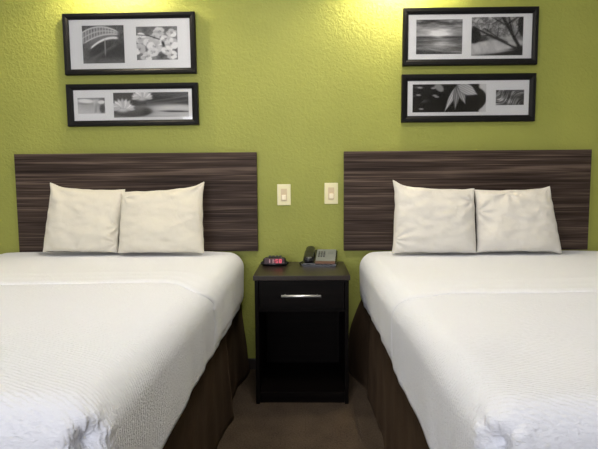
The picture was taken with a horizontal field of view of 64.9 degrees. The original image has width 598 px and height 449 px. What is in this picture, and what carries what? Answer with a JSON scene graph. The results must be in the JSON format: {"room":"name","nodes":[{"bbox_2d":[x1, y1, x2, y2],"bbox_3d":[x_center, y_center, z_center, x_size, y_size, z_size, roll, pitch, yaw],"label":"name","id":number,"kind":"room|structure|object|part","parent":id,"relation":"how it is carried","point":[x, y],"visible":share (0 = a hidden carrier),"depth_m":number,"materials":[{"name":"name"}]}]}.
{"room":"hotel room","nodes":[
{"label":"hotel room","id":0,"kind":"room"},
{"bbox_2d":[0,0,597,357],"bbox_3d":[0.064,-0.419,2.588,5.350,2.450,0.120,0,5,1],"label":"wall","id":1,"kind":"structure","parent":0,"point":[299,85],"depth_m":2.51,"materials":[{"name":"green paint"}]},
{"bbox_2d":[62,11,196,75],"bbox_3d":[-0.894,-0.955,2.485,0.701,0.320,0.026,-1,5,1],"label":"picture frame","id":2,"kind":"object","parent":1,"relation":"attached to","point":[132,43],"visible":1,"depth_m":2.48,"materials":[{"name":"black paint"}]},
{"bbox_2d":[82,25,124,63],"bbox_3d":[-1.036,-0.953,2.489,0.222,0.195,0.001,-1,5,1],"label":"print","id":3,"kind":"object","parent":2,"relation":"attached to","point":[101,43],"depth_m":2.49},
{"bbox_2d":[136,26,177,59],"bbox_3d":[-0.751,-0.958,2.484,0.218,0.172,0.001,-1,5,1],"label":"print","id":4,"kind":"object","parent":2,"relation":"attached to","point":[155,42],"depth_m":2.48},
{"bbox_2d":[66,82,198,126],"bbox_3d":[-0.888,-0.639,2.511,0.705,0.227,0.026,-1,5,1],"label":"picture frame","id":5,"kind":"object","parent":1,"relation":"attached to","point":[120,104],"visible":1,"depth_m":2.51,"materials":[{"name":"black paint"}]},
{"bbox_2d":[77,98,104,113],"bbox_3d":[-1.111,-0.636,2.516,0.146,0.083,0.001,-1,5,1],"label":"print","id":6,"kind":"object","parent":5,"relation":"attached to","point":[85,105],"depth_m":2.52},
{"bbox_2d":[113,92,188,117],"bbox_3d":[-0.791,-0.640,2.511,0.403,0.130,0.001,-1,5,1],"label":"print","id":7,"kind":"object","parent":5,"relation":"attached to","point":[139,104],"depth_m":2.51},
{"bbox_2d":[14,152,257,251],"bbox_3d":[-0.878,-0.118,2.552,1.305,0.532,0.029,0,5,1],"label":"headboard","id":8,"kind":"object","parent":1,"relation":"attached to","point":[230,200],"visible":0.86,"depth_m":2.53,"materials":[{"name":"brown wood"}]},
{"bbox_2d":[248,358,255,368],"bbox_3d":[0.071,0.777,2.621,5.150,0.060,0.012,0,5,1],"label":"baseboard","id":9,"kind":"structure","parent":1,"relation":"attached to","point":[252,361],"depth_m":2.62,"materials":[{"name":"grey plastic"}]},
{"bbox_2d":[277,184,290,204],"bbox_3d":[-0.082,-0.161,2.544,0.073,0.114,0.015,0,5,1],"label":"light switch","id":10,"kind":"object","parent":1,"relation":"attached to","point":[283,190],"visible":1,"depth_m":2.54,"materials":[{"name":"beige plastic"}]},
{"bbox_2d":[324,183,337,203],"bbox_3d":[0.174,-0.168,2.540,0.073,0.114,0.015,0,5,1],"label":"light switch","id":11,"kind":"object","parent":1,"relation":"attached to","point":[330,189],"visible":1,"depth_m":2.54,"materials":[{"name":"beige plastic"}]},
{"bbox_2d":[344,149,591,250],"bbox_3d":[0.894,-0.128,2.524,1.305,0.532,0.029,0,5,1],"label":"headboard","id":12,"kind":"object","parent":1,"relation":"attached to","point":[369,193],"visible":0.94,"depth_m":2.50,"materials":[{"name":"brown wood"}]},
{"bbox_2d":[401,73,536,122],"bbox_3d":[0.892,-0.667,2.481,0.700,0.248,0.026,0,5,1],"label":"picture frame","id":13,"kind":"object","parent":1,"relation":"attached to","point":[484,97],"visible":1,"depth_m":2.48,"materials":[{"name":"black paint"}]},
{"bbox_2d":[412,84,485,111],"bbox_3d":[0.794,-0.668,2.484,0.386,0.145,0.001,0,5,1],"label":"print","id":14,"kind":"object","parent":13,"relation":"attached to","point":[426,97],"depth_m":2.48},
{"bbox_2d":[496,90,523,104],"bbox_3d":[1.112,-0.670,2.478,0.147,0.078,0.001,0,5,1],"label":"print","id":15,"kind":"object","parent":13,"relation":"attached to","point":[503,97],"depth_m":2.48},
{"bbox_2d":[402,6,538,66],"bbox_3d":[0.893,-0.981,2.455,0.700,0.293,0.026,0,5,1],"label":"picture frame","id":16,"kind":"object","parent":1,"relation":"attached to","point":[437,36],"visible":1,"depth_m":2.45,"materials":[{"name":"black paint"}]},
{"bbox_2d":[416,19,462,53],"bbox_3d":[0.734,-0.982,2.459,0.240,0.175,0.001,0,5,1],"label":"print","id":17,"kind":"object","parent":16,"relation":"attached to","point":[443,36],"depth_m":2.46},
{"bbox_2d":[471,17,523,55],"bbox_3d":[1.035,-0.983,2.454,0.268,0.195,0.001,0,5,1],"label":"print","id":18,"kind":"object","parent":16,"relation":"attached to","point":[490,35],"depth_m":2.45},
{"bbox_2d":[217,369,384,448],"bbox_3d":[0.032,1.071,0.043,5.350,0.100,5.400,0,5,1],"label":"floor","id":19,"kind":"structure","parent":0,"point":[353,425],"depth_m":2.02,"materials":[{"name":"brown carpet"}]},
{"bbox_2d":[163,305,249,448],"bbox_3d":[-0.979,0.571,1.688,1.384,0.638,1.791,0,5,1],"label":"bed skirt","id":20,"kind":"object","parent":19,"relation":"on","point":[208,412],"visible":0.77,"depth_m":1.82,"materials":[{"name":"brown fabric"}]},
{"bbox_2d":[0,251,243,448],"bbox_3d":[-0.992,0.349,1.667,1.378,0.270,1.805,0,5,1],"label":"bedspread","id":21,"kind":"object","parent":20,"relation":"on","point":[99,350],"visible":1,"depth_m":1.20,"materials":[{"name":"white fabric"}]},
{"bbox_2d":[43,183,124,252],"bbox_3d":[-1.114,-0.037,2.424,0.405,0.361,0.158,0,5,1],"label":"pillow","id":22,"kind":"object","parent":21,"relation":"on","point":[82,220],"visible":0.94,"depth_m":2.39,"materials":[{"name":"beige fabric"}]},
{"bbox_2d":[118,182,203,252],"bbox_3d":[-0.702,-0.036,2.397,0.445,0.362,0.164,0,5,1],"label":"pillow","id":23,"kind":"object","parent":21,"relation":"on","point":[162,221],"visible":1,"depth_m":2.36,"materials":[{"name":"beige fabric"}]},
{"bbox_2d":[253,262,349,403],"bbox_3d":[0.017,0.523,2.358,0.445,0.610,0.429,0,5,1],"label":"nightstand","id":24,"kind":"object","parent":19,"relation":"on","point":[302,313],"visible":0.99,"depth_m":2.29,"materials":[{"name":"brown wood"}]},
{"bbox_3d":[-0.191,0.534,2.378,0.018,0.588,0.392,0,5,1],"label":"panel","id":25,"kind":"part","parent":24,"relation":"part of","materials":[{"name":"brown wood"}]},
{"bbox_2d":[261,255,288,265],"bbox_3d":[-0.126,0.186,2.434,0.148,0.050,0.081,0,5,1],"label":"alarm clock","id":26,"kind":"object","parent":24,"relation":"on","point":[273,260],"visible":1,"depth_m":2.40,"materials":[{"name":"black plastic"}]},
{"bbox_3d":[0.010,0.325,2.144,0.181,0.013,0.034,0,5,1],"label":"handle","id":27,"kind":"part","parent":24,"relation":"part of","materials":[{"name":"silver metal"}]},
{"bbox_3d":[0.015,0.309,2.342,0.391,0.128,0.367,0,5,1],"label":"drawer","id":28,"kind":"part","parent":24,"relation":"part of","materials":[{"name":"brown wood"}]},
{"bbox_2d":[260,362,344,395],"bbox_3d":[0.019,0.782,2.394,0.397,0.018,0.377,0,5,1],"label":"shelf","id":29,"kind":"object","parent":24,"relation":"attached to","point":[279,378],"depth_m":2.35,"materials":[{"name":"brown wood"}]},
{"bbox_3d":[0.016,0.823,2.224,0.397,0.035,0.016,0,5,1],"label":"rail","id":30,"kind":"part","parent":24,"relation":"part of","materials":[{"name":"brown wood"}]},
{"bbox_3d":[0.020,0.492,2.563,0.397,0.538,0.008,0,5,1],"label":"panel","id":31,"kind":"part","parent":24,"relation":"part of","materials":[{"name":"brown wood"}]},
{"bbox_2d":[299,246,337,266],"bbox_3d":[0.101,0.163,2.461,0.194,0.089,0.171,0,5,7],"label":"telephone","id":32,"kind":"object","parent":24,"relation":"on","point":[312,257],"visible":1,"depth_m":2.42,"materials":[{"name":"black plastic"}]},
{"bbox_3d":[0.225,0.531,2.372,0.018,0.588,0.392,0,5,1],"label":"panel","id":33,"kind":"part","parent":24,"relation":"part of","materials":[{"name":"brown wood"}]},
{"bbox_2d":[349,299,429,448],"bbox_3d":[0.966,0.562,1.657,1.418,0.634,1.791,0,5,1],"label":"bed skirt","id":34,"kind":"object","parent":19,"relation":"on","point":[370,364],"visible":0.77,"depth_m":1.92,"materials":[{"name":"brown fabric"}]},
{"bbox_2d":[359,251,597,448],"bbox_3d":[0.996,0.347,1.636,1.377,0.280,1.805,0,5,1],"label":"bedspread","id":35,"kind":"object","parent":34,"relation":"on","point":[487,350],"visible":0.99,"depth_m":1.17,"materials":[{"name":"white fabric"}]},
{"bbox_2d":[392,180,475,252],"bbox_3d":[0.684,-0.042,2.374,0.438,0.368,0.166,0,5,1],"label":"pillow","id":36,"kind":"object","parent":35,"relation":"on","point":[428,220],"visible":1,"depth_m":2.33,"materials":[{"name":"white fabric"}]},
{"bbox_2d":[475,186,561,252],"bbox_3d":[1.111,-0.024,2.388,0.429,0.339,0.158,0,5,1],"label":"pillow","id":37,"kind":"object","parent":35,"relation":"on","point":[506,220],"visible":1,"depth_m":2.35,"materials":[{"name":"white fabric"}]}
]}

